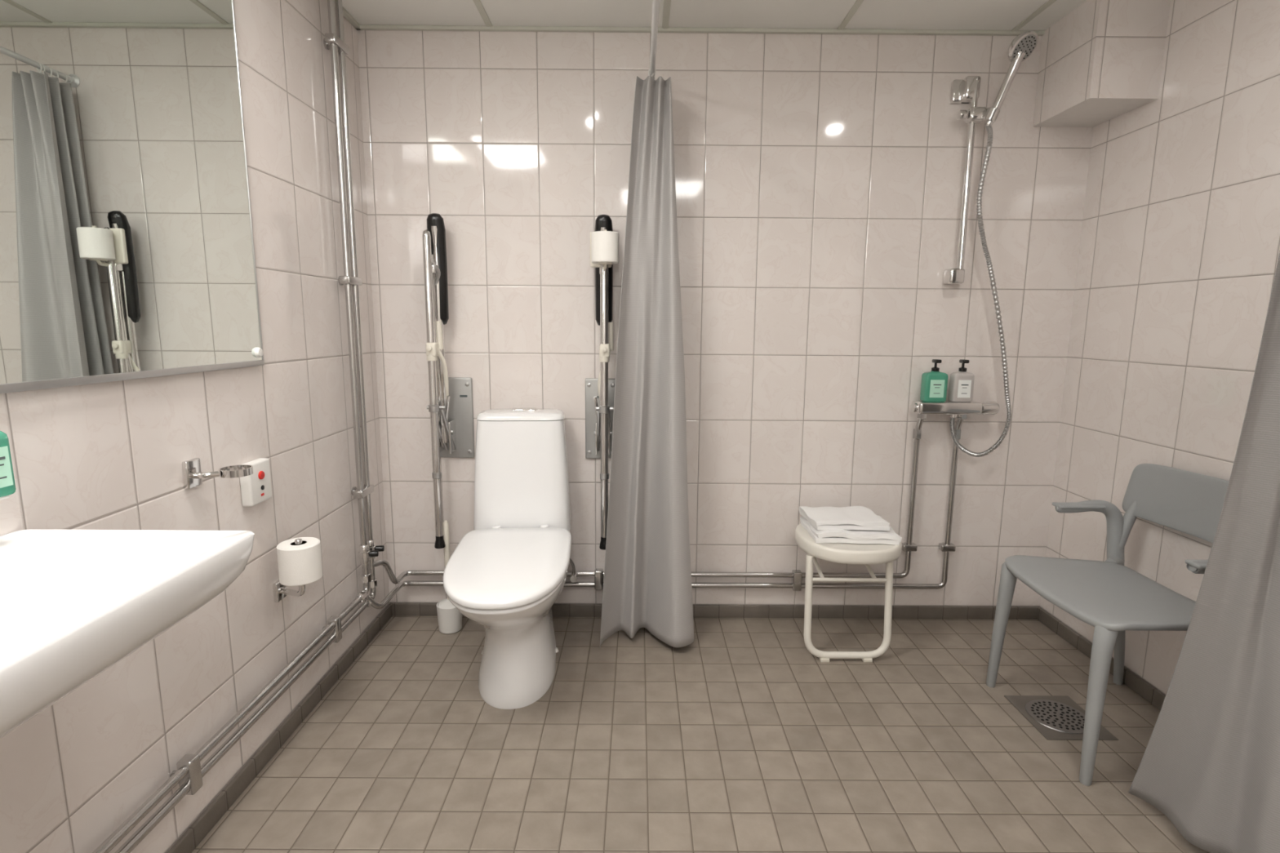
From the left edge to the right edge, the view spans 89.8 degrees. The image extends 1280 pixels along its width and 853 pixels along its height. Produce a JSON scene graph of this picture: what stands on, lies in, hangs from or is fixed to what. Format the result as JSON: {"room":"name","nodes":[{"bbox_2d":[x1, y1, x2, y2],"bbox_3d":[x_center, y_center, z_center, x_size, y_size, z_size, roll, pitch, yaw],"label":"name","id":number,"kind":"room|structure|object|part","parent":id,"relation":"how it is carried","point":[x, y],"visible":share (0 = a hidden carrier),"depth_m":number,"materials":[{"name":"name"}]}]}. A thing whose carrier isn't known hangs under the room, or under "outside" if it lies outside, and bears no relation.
{"room":"accessible bathroom","nodes":[
{"label":"accessible bathroom","id":0,"kind":"room"},
{"bbox_2d":[0,0,389,852],"bbox_3d":[-1.035,-0.043,0.669,0.080,2.185,3.538,0,9,0],"label":"wall","id":1,"kind":"structure","parent":0,"point":[106,455],"depth_m":1.59,"materials":[{"name":"tile"}]},
{"bbox_2d":[0,495,8,500],"bbox_3d":[-0.967,0.080,0.938,0.058,0.060,0.039,0,9,0],"label":"wall bracket","id":2,"kind":"object","parent":1,"relation":"attached to","point":[6,496],"visible":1,"depth_m":0.95,"materials":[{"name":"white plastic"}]},
{"bbox_2d":[0,431,16,497],"bbox_3d":[-0.958,0.032,0.932,0.052,0.144,0.050,0,9,0],"label":"soap bottle","id":3,"kind":"object","parent":2,"relation":"on","point":[7,484],"visible":1,"depth_m":0.94,"materials":[{"name":"green plastic"}]},
{"bbox_2d":[0,528,254,738],"bbox_3d":[-0.807,0.362,0.729,0.381,0.571,0.670,0,9,0],"label":"washbasin","id":4,"kind":"object","parent":1,"relation":"attached to","point":[74,604],"visible":1,"depth_m":0.87,"materials":[{"name":"white ceramic"}]},
{"bbox_2d":[0,0,264,393],"bbox_3d":[-0.981,-0.551,0.874,0.019,1.024,1.473,0,9,0],"label":"bathroom mirror","id":5,"kind":"object","parent":1,"relation":"attached to","point":[127,248],"visible":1,"depth_m":1.22,"materials":[{"name":"clear glass"}]},
{"bbox_2d":[182,457,253,488],"bbox_3d":[-0.952,0.099,1.453,0.129,0.062,0.066,-4,10,-25],"label":"holder","id":6,"kind":"object","parent":1,"relation":"attached to","point":[193,476],"visible":1,"depth_m":1.43,"materials":[{"name":"silver metal"}]},
{"bbox_3d":[-0.992,0.104,1.422,0.012,0.062,0.045,0,9,0],"label":"wall plate","id":7,"kind":"part","parent":6,"relation":"part of","materials":[{"name":"silver metal"}]},
{"bbox_3d":[-0.966,0.108,1.428,0.051,0.014,0.020,-3,10,-22],"label":"arm","id":8,"kind":"part","parent":6,"relation":"part of","materials":[{"name":"silver metal"}]},
{"bbox_2d":[240,457,271,506],"bbox_3d":[-0.983,0.142,1.646,0.033,0.108,0.092,0,9,0],"label":"panel","id":9,"kind":"object","parent":1,"relation":"attached to","point":[255,488],"visible":0.84,"depth_m":1.63,"materials":[{"name":"white plastic"}]},
{"bbox_2d":[166,603,391,852],"bbox_3d":[-0.996,1.011,0.836,0.012,0.052,3.537,0,9,0],"label":"baseboard","id":10,"kind":"structure","parent":1,"relation":"attached to","point":[207,820],"depth_m":1.72,"materials":[{"name":"tile"}]},
{"bbox_2d":[272,537,322,602],"bbox_3d":[-0.932,0.393,1.734,0.137,0.184,0.104,0,9,0],"label":"toilet paper holder","id":11,"kind":"object","parent":1,"relation":"attached to","point":[299,559],"visible":1,"depth_m":1.70,"materials":[{"name":"paper"}]},
{"bbox_3d":[-0.996,0.452,1.773,0.012,0.055,0.045,0,9,0],"label":"wall plate","id":12,"kind":"part","parent":11,"relation":"part of","materials":[{"name":"silver metal"}]},
{"bbox_3d":[-0.951,0.437,1.754,0.091,0.053,0.016,4,10,21],"label":"holder arm","id":13,"kind":"part","parent":11,"relation":"part of","materials":[{"name":"silver metal"}]},
{"bbox_2d":[334,1,359,30],"bbox_3d":[-0.978,-1.115,0.498,0.018,0.012,3.538,0,9,0],"label":"trim","id":14,"kind":"structure","parent":1,"relation":"attached to","point":[345,13],"depth_m":2.17,"materials":[{"name":"white metal"}]},
{"bbox_2d":[92,0,963,852],"bbox_3d":[0.121,-0.140,0.908,2.231,2.052,3.038,0,9,0],"label":"pipes","id":15,"kind":"object","parent":1,"relation":"attached to","point":[189,773],"visible":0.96,"depth_m":2.13,"materials":[{"name":"silver metal"}]},
{"bbox_3d":[-0.944,0.448,2.256,0.046,0.022,0.022,-2,9,-13],"label":"valve knob","id":16,"kind":"part","parent":15,"relation":"part of","materials":[{"name":"black plastic"}]},
{"bbox_3d":[-0.945,0.440,2.308,0.046,0.022,0.022,-2,9,-13],"label":"valve knob","id":17,"kind":"part","parent":15,"relation":"part of","materials":[{"name":"black plastic"}]},
{"bbox_2d":[191,616,1210,852],"bbox_3d":[0.306,1.085,0.850,2.777,0.080,3.698,0,9,0],"label":"floor","id":18,"kind":"structure","parent":0,"point":[738,738],"depth_m":1.75,"materials":[{"name":"tile"}]},
{"bbox_2d":[436,520,462,634],"bbox_3d":[-0.726,0.568,2.433,0.096,0.430,0.096,0,9,0],"label":"toilet brush","id":19,"kind":"object","parent":18,"relation":"on","point":[449,618],"visible":0.64,"depth_m":2.42,"materials":[{"name":"white plastic"}]},
{"bbox_3d":[-0.730,0.513,2.432,0.022,0.320,0.027,0,9,0],"label":"handle","id":20,"kind":"part","parent":19,"relation":"part of","materials":[{"name":"beige plastic"}]},
{"bbox_2d":[443,408,571,709],"bbox_3d":[-0.412,0.410,2.083,0.374,0.856,0.835,0,9,-4],"label":"toilet","id":21,"kind":"object","parent":18,"relation":"on","point":[506,575],"visible":1,"depth_m":2.08,"materials":[{"name":"white ceramic"}]},
{"bbox_3d":[-0.405,0.417,1.980,0.372,0.028,0.627,0,9,-4],"label":"seat lid","id":22,"kind":"part","parent":21,"relation":"part of","materials":[{"name":"white plastic"}]},
{"bbox_3d":[-0.410,0.640,2.072,0.360,0.405,0.685,0,9,-4],"label":"bowl","id":23,"kind":"part","parent":21,"relation":"part of","materials":[{"name":"white ceramic"}]},
{"bbox_3d":[-0.433,-0.045,2.347,0.312,0.026,0.169,0,9,-4],"label":"cistern lid","id":24,"kind":"part","parent":21,"relation":"part of","materials":[{"name":"white ceramic"}]},
{"bbox_2d":[795,523,902,662],"bbox_3d":[0.746,0.593,2.363,0.356,0.423,0.398,0,9,0],"label":"stool","id":25,"kind":"object","parent":18,"relation":"on","point":[866,554],"visible":0.66,"depth_m":2.23,"materials":[{"name":"white plastic"}]},
{"bbox_3d":[0.747,0.411,2.320,0.356,0.049,0.370,0,9,0],"label":"seat","id":26,"kind":"part","parent":25,"relation":"part of","materials":[{"name":"white plastic"}]},
{"bbox_2d":[799,506,902,545],"bbox_3d":[0.751,0.351,2.325,0.301,0.074,0.252,1,9,2],"label":"folded towel","id":27,"kind":"object","parent":25,"relation":"on","point":[851,524],"visible":1,"depth_m":2.24,"materials":[{"name":"fabric"}]},
{"bbox_2d":[1004,695,1118,740],"bbox_3d":[1.263,0.875,1.939,0.205,0.007,0.220,0,9,0],"label":"floor drain","id":28,"kind":"object","parent":18,"relation":"on","point":[1056,717],"visible":0.96,"depth_m":1.94,"materials":[{"name":"metal"}]},
{"bbox_2d":[986,463,1229,786],"bbox_3d":[1.369,0.516,1.817,0.463,0.758,0.552,0,9,0],"label":"armchair","id":29,"kind":"object","parent":18,"relation":"on","point":[1108,596],"visible":0.7,"depth_m":1.84,"materials":[{"name":"grey plastic"}]},
{"bbox_3d":[1.161,0.639,2.054,0.049,0.436,0.064,0,9,0],"label":"leg","id":30,"kind":"part","parent":29,"relation":"part of","materials":[{"name":"grey plastic"}]},
{"bbox_3d":[1.455,0.543,2.074,0.290,0.626,0.049,0,9,0],"label":"leg and arm","id":31,"kind":"part","parent":29,"relation":"part of","materials":[{"name":"grey plastic"}]},
{"bbox_3d":[1.161,0.705,1.633,0.049,0.436,0.048,0,9,0],"label":"leg","id":32,"kind":"part","parent":29,"relation":"part of","materials":[{"name":"grey plastic"}]},
{"bbox_3d":[1.323,0.467,1.805,0.367,0.045,0.477,0,9,0],"label":"seat","id":33,"kind":"part","parent":29,"relation":"part of","materials":[{"name":"grey plastic"}]},
{"bbox_3d":[1.543,0.272,2.019,0.084,0.226,0.037,2,9,12],"label":"post","id":34,"kind":"part","parent":29,"relation":"part of","materials":[{"name":"grey plastic"}]},
{"bbox_3d":[1.569,0.230,1.773,0.057,0.177,0.548,0,9,0],"label":"backrest","id":35,"kind":"part","parent":29,"relation":"part of","materials":[{"name":"grey plastic"}]},
{"bbox_3d":[1.456,0.621,1.579,0.290,0.626,0.049,0,9,0],"label":"leg and arm","id":36,"kind":"part","parent":29,"relation":"part of","materials":[{"name":"grey plastic"}]},
{"bbox_2d":[342,0,1086,30],"bbox_3d":[0.322,-1.152,0.495,2.777,0.080,3.698,0,9,0],"label":"ceiling","id":37,"kind":"structure","parent":0,"point":[978,15],"depth_m":2.13,"materials":[{"name":"white paint"}]},
{"bbox_2d":[648,0,659,79],"bbox_3d":[0.824,-1.186,1.659,1.606,0.211,1.230,0,9,0],"label":"rail","id":38,"kind":"object","parent":37,"relation":"hanging from","point":[655,3],"visible":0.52,"depth_m":1.87,"materials":[{"name":"metal"}]},
{"bbox_2d":[600,75,693,647],"bbox_3d":[0.030,-0.194,2.263,0.351,1.939,0.291,0,9,0],"label":"shower curtain","id":39,"kind":"object","parent":38,"relation":"hanging from","point":[647,581],"visible":1,"depth_m":2.24,"materials":[{"name":"fabric"}]},
{"bbox_2d":[473,0,1056,31],"bbox_3d":[0.321,-1.110,0.502,2.615,0.005,3.536,0,9,0],"label":"grid","id":40,"kind":"object","parent":37,"relation":"attached to","point":[667,3],"depth_m":2.13,"materials":[{"name":"white metal"}]},
{"bbox_2d":[1032,0,1170,127],"bbox_3d":[1.518,-1.205,2.132,0.216,0.311,0.293,0,9,0],"label":"bulkhead","id":41,"kind":"object","parent":37,"relation":"attached to","point":[1101,62],"visible":1,"depth_m":2.01,"materials":[{"name":"tile"}]},
{"bbox_2d":[356,30,1093,606],"bbox_3d":[0.310,-0.317,2.459,2.777,2.185,0.080,0,9,0],"label":"wall","id":42,"kind":"structure","parent":0,"point":[820,178],"depth_m":2.38,"materials":[{"name":"tile"}]},
{"bbox_2d":[422,213,475,548],"bbox_3d":[-0.714,-0.155,2.359,0.155,1.211,0.165,0,9,0],"label":"grab bar","id":43,"kind":"object","parent":42,"relation":"attached to","point":[451,408],"visible":1,"depth_m":2.33,"materials":[{"name":"grey metal"}]},
{"bbox_3d":[-0.744,-0.135,2.309,0.028,1.107,0.028,0,9,0],"label":"support leg","id":44,"kind":"part","parent":43,"relation":"part of","materials":[{"name":"silver metal"}]},
{"bbox_3d":[-0.715,-0.033,2.456,0.155,0.310,0.012,0,9,0],"label":"wall plate","id":45,"kind":"part","parent":43,"relation":"part of","materials":[{"name":"grey metal"}]},
{"bbox_2d":[585,214,618,550],"bbox_3d":[-0.142,-0.146,2.330,0.132,1.211,0.227,0,9,0],"label":"grab bar","id":46,"kind":"object","parent":42,"relation":"attached to","point":[604,242],"visible":0.96,"depth_m":2.31,"materials":[{"name":"grey metal"}]},
{"bbox_3d":[-0.149,-0.029,2.458,0.120,0.310,0.012,0,9,0],"label":"wall plate","id":47,"kind":"part","parent":46,"relation":"part of","materials":[{"name":"grey metal"}]},
{"bbox_3d":[-0.128,-0.131,2.311,0.028,1.107,0.028,0,9,0],"label":"support leg","id":48,"kind":"part","parent":46,"relation":"part of","materials":[{"name":"silver metal"}]},
{"bbox_2d":[357,24,1044,35],"bbox_3d":[0.318,-1.383,2.240,2.617,0.012,0.018,0,9,0],"label":"trim","id":49,"kind":"structure","parent":42,"relation":"attached to","point":[362,27],"depth_m":2.23,"materials":[{"name":"white metal"}]},
{"bbox_2d":[391,603,1039,619],"bbox_3d":[0.303,0.743,2.581,2.616,0.052,0.012,0,9,0],"label":"baseboard","id":50,"kind":"structure","parent":42,"relation":"attached to","point":[397,609],"depth_m":2.58,"materials":[{"name":"tile"}]},
{"bbox_2d":[942,268,964,284],"bbox_3d":[1.149,-0.550,2.351,0.055,0.055,0.064,0,9,0],"label":"bracket","id":51,"kind":"object","parent":42,"relation":"attached to","point":[951,276],"visible":1,"depth_m":2.32,"materials":[{"name":"silver metal"}]},
{"bbox_2d":[956,81,978,269],"bbox_3d":[1.164,-0.875,2.281,0.023,0.645,0.023,0,9,0],"label":"riser rail","id":52,"kind":"object","parent":51,"relation":"attached to","point":[971,126],"visible":0.96,"depth_m":2.28,"materials":[{"name":"silver metal"}]},
{"bbox_2d":[964,106,986,123],"bbox_3d":[1.171,-1.085,2.236,0.060,0.045,0.050,0,9,0],"label":"slider","id":53,"kind":"object","parent":52,"relation":"attached to","point":[976,114],"visible":0.89,"depth_m":2.21,"materials":[{"name":"silver metal"}]},
{"bbox_2d":[956,110,967,119],"bbox_3d":[1.123,-1.085,2.236,0.025,0.032,0.032,0,9,0],"label":"handle","id":54,"kind":"object","parent":53,"relation":"attached to","point":[962,114],"depth_m":2.23,"materials":[{"name":"silver metal"}]},
{"bbox_2d":[982,106,999,122],"bbox_3d":[1.208,-1.070,2.204,0.049,0.049,0.047,0,9,0],"label":"cradle","id":55,"kind":"object","parent":53,"relation":"attached to","point":[992,113],"depth_m":2.19,"materials":[{"name":"silver metal"}]},
{"bbox_2d":[911,400,999,419],"bbox_3d":[1.173,-0.063,2.408,0.314,0.067,0.105,0,9,0],"label":"shower mixer","id":56,"kind":"object","parent":42,"relation":"attached to","point":[962,409],"visible":0.98,"depth_m":2.36,"materials":[{"name":"silver metal"}]},
{"bbox_2d":[920,359,947,401],"bbox_3d":[1.088,-0.171,2.370,0.083,0.154,0.052,0,9,0],"label":"soap bottle","id":57,"kind":"object","parent":56,"relation":"on","point":[934,384],"visible":1,"depth_m":2.35,"materials":[{"name":"green plastic"}]},
{"bbox_2d":[949,414,956,417],"bbox_3d":[1.171,-0.043,2.397,0.024,0.020,0.024,0,9,0],"label":"outlet","id":58,"kind":"object","parent":56,"relation":"attached to","point":[951,415],"depth_m":2.39,"materials":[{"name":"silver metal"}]},
{"bbox_2d":[947,359,974,401],"bbox_3d":[1.189,-0.170,2.370,0.075,0.154,0.050,0,9,0],"label":"soap bottle","id":59,"kind":"object","parent":56,"relation":"on","point":[961,382],"visible":1,"depth_m":2.35,"materials":[{"name":"white plastic"}]},
{"bbox_2d":[949,124,1011,457],"bbox_3d":[1.272,-0.463,2.310,0.216,1.171,0.061,0,9,0],"label":"shower hose","id":60,"kind":"object","parent":56,"relation":"attached to","point":[989,130],"visible":0.97,"depth_m":2.32,"materials":[{"name":"metal"}]},
{"bbox_2d":[985,51,1025,125],"bbox_3d":[1.238,-1.141,2.177,0.104,0.228,0.035,7,11,37],"label":"handset handle","id":61,"kind":"object","parent":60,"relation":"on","point":[1015,62],"visible":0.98,"depth_m":2.16,"materials":[{"name":"silver metal"}]},
{"bbox_2d":[1008,31,1038,62],"bbox_3d":[1.273,-1.261,2.134,0.095,0.082,0.081,0,9,0],"label":"spray head","id":62,"kind":"object","parent":61,"relation":"attached to","point":[1020,37],"visible":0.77,"depth_m":2.11},
{"bbox_2d":[1012,34,1036,60],"bbox_3d":[1.274,-1.256,2.130,0.084,0.067,0.065,0,9,0],"label":"spray face","id":63,"kind":"object","parent":62,"relation":"attached to","point":[1024,48],"depth_m":2.12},
{"bbox_3d":[1.297,-0.068,2.393,0.067,0.047,0.047,0,9,0],"label":"handle","id":64,"kind":"part","parent":56,"relation":"part of","materials":[{"name":"silver metal"}]},
{"bbox_2d":[950,79,969,103],"bbox_3d":[1.138,-1.185,2.270,0.070,0.075,0.024,0,9,0],"label":"bracket","id":65,"kind":"object","parent":42,"relation":"attached to","point":[956,86],"depth_m":2.26,"materials":[{"name":"silver metal"}]},
{"bbox_2d":[960,75,980,103],"bbox_3d":[1.156,-1.182,2.253,0.050,0.075,0.060,0,9,0],"label":"bracket","id":66,"kind":"object","parent":42,"relation":"attached to","point":[968,83],"visible":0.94,"depth_m":2.23,"materials":[{"name":"silver metal"}]},
{"bbox_2d":[1040,0,1279,695],"bbox_3d":[1.662,-0.024,0.677,0.080,2.185,3.538,0,9,0],"label":"wall","id":67,"kind":"structure","parent":0,"point":[1180,247],"depth_m":1.95,"materials":[{"name":"tile"}]},
{"bbox_2d":[1037,606,1165,711],"bbox_3d":[1.609,1.028,0.844,0.012,0.052,3.537,0,9,0],"label":"baseboard","id":68,"kind":"structure","parent":67,"relation":"attached to","point":[1153,695],"depth_m":2.28,"materials":[{"name":"tile"}]},
{"bbox_2d":[1128,250,1279,852],"bbox_3d":[1.349,-0.018,1.216,0.446,1.939,0.265,5,10,27],"label":"shower curtain","id":69,"kind":"object","parent":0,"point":[1210,762],"visible":1,"depth_m":1.34,"materials":[{"name":"fabric"}]}
]}

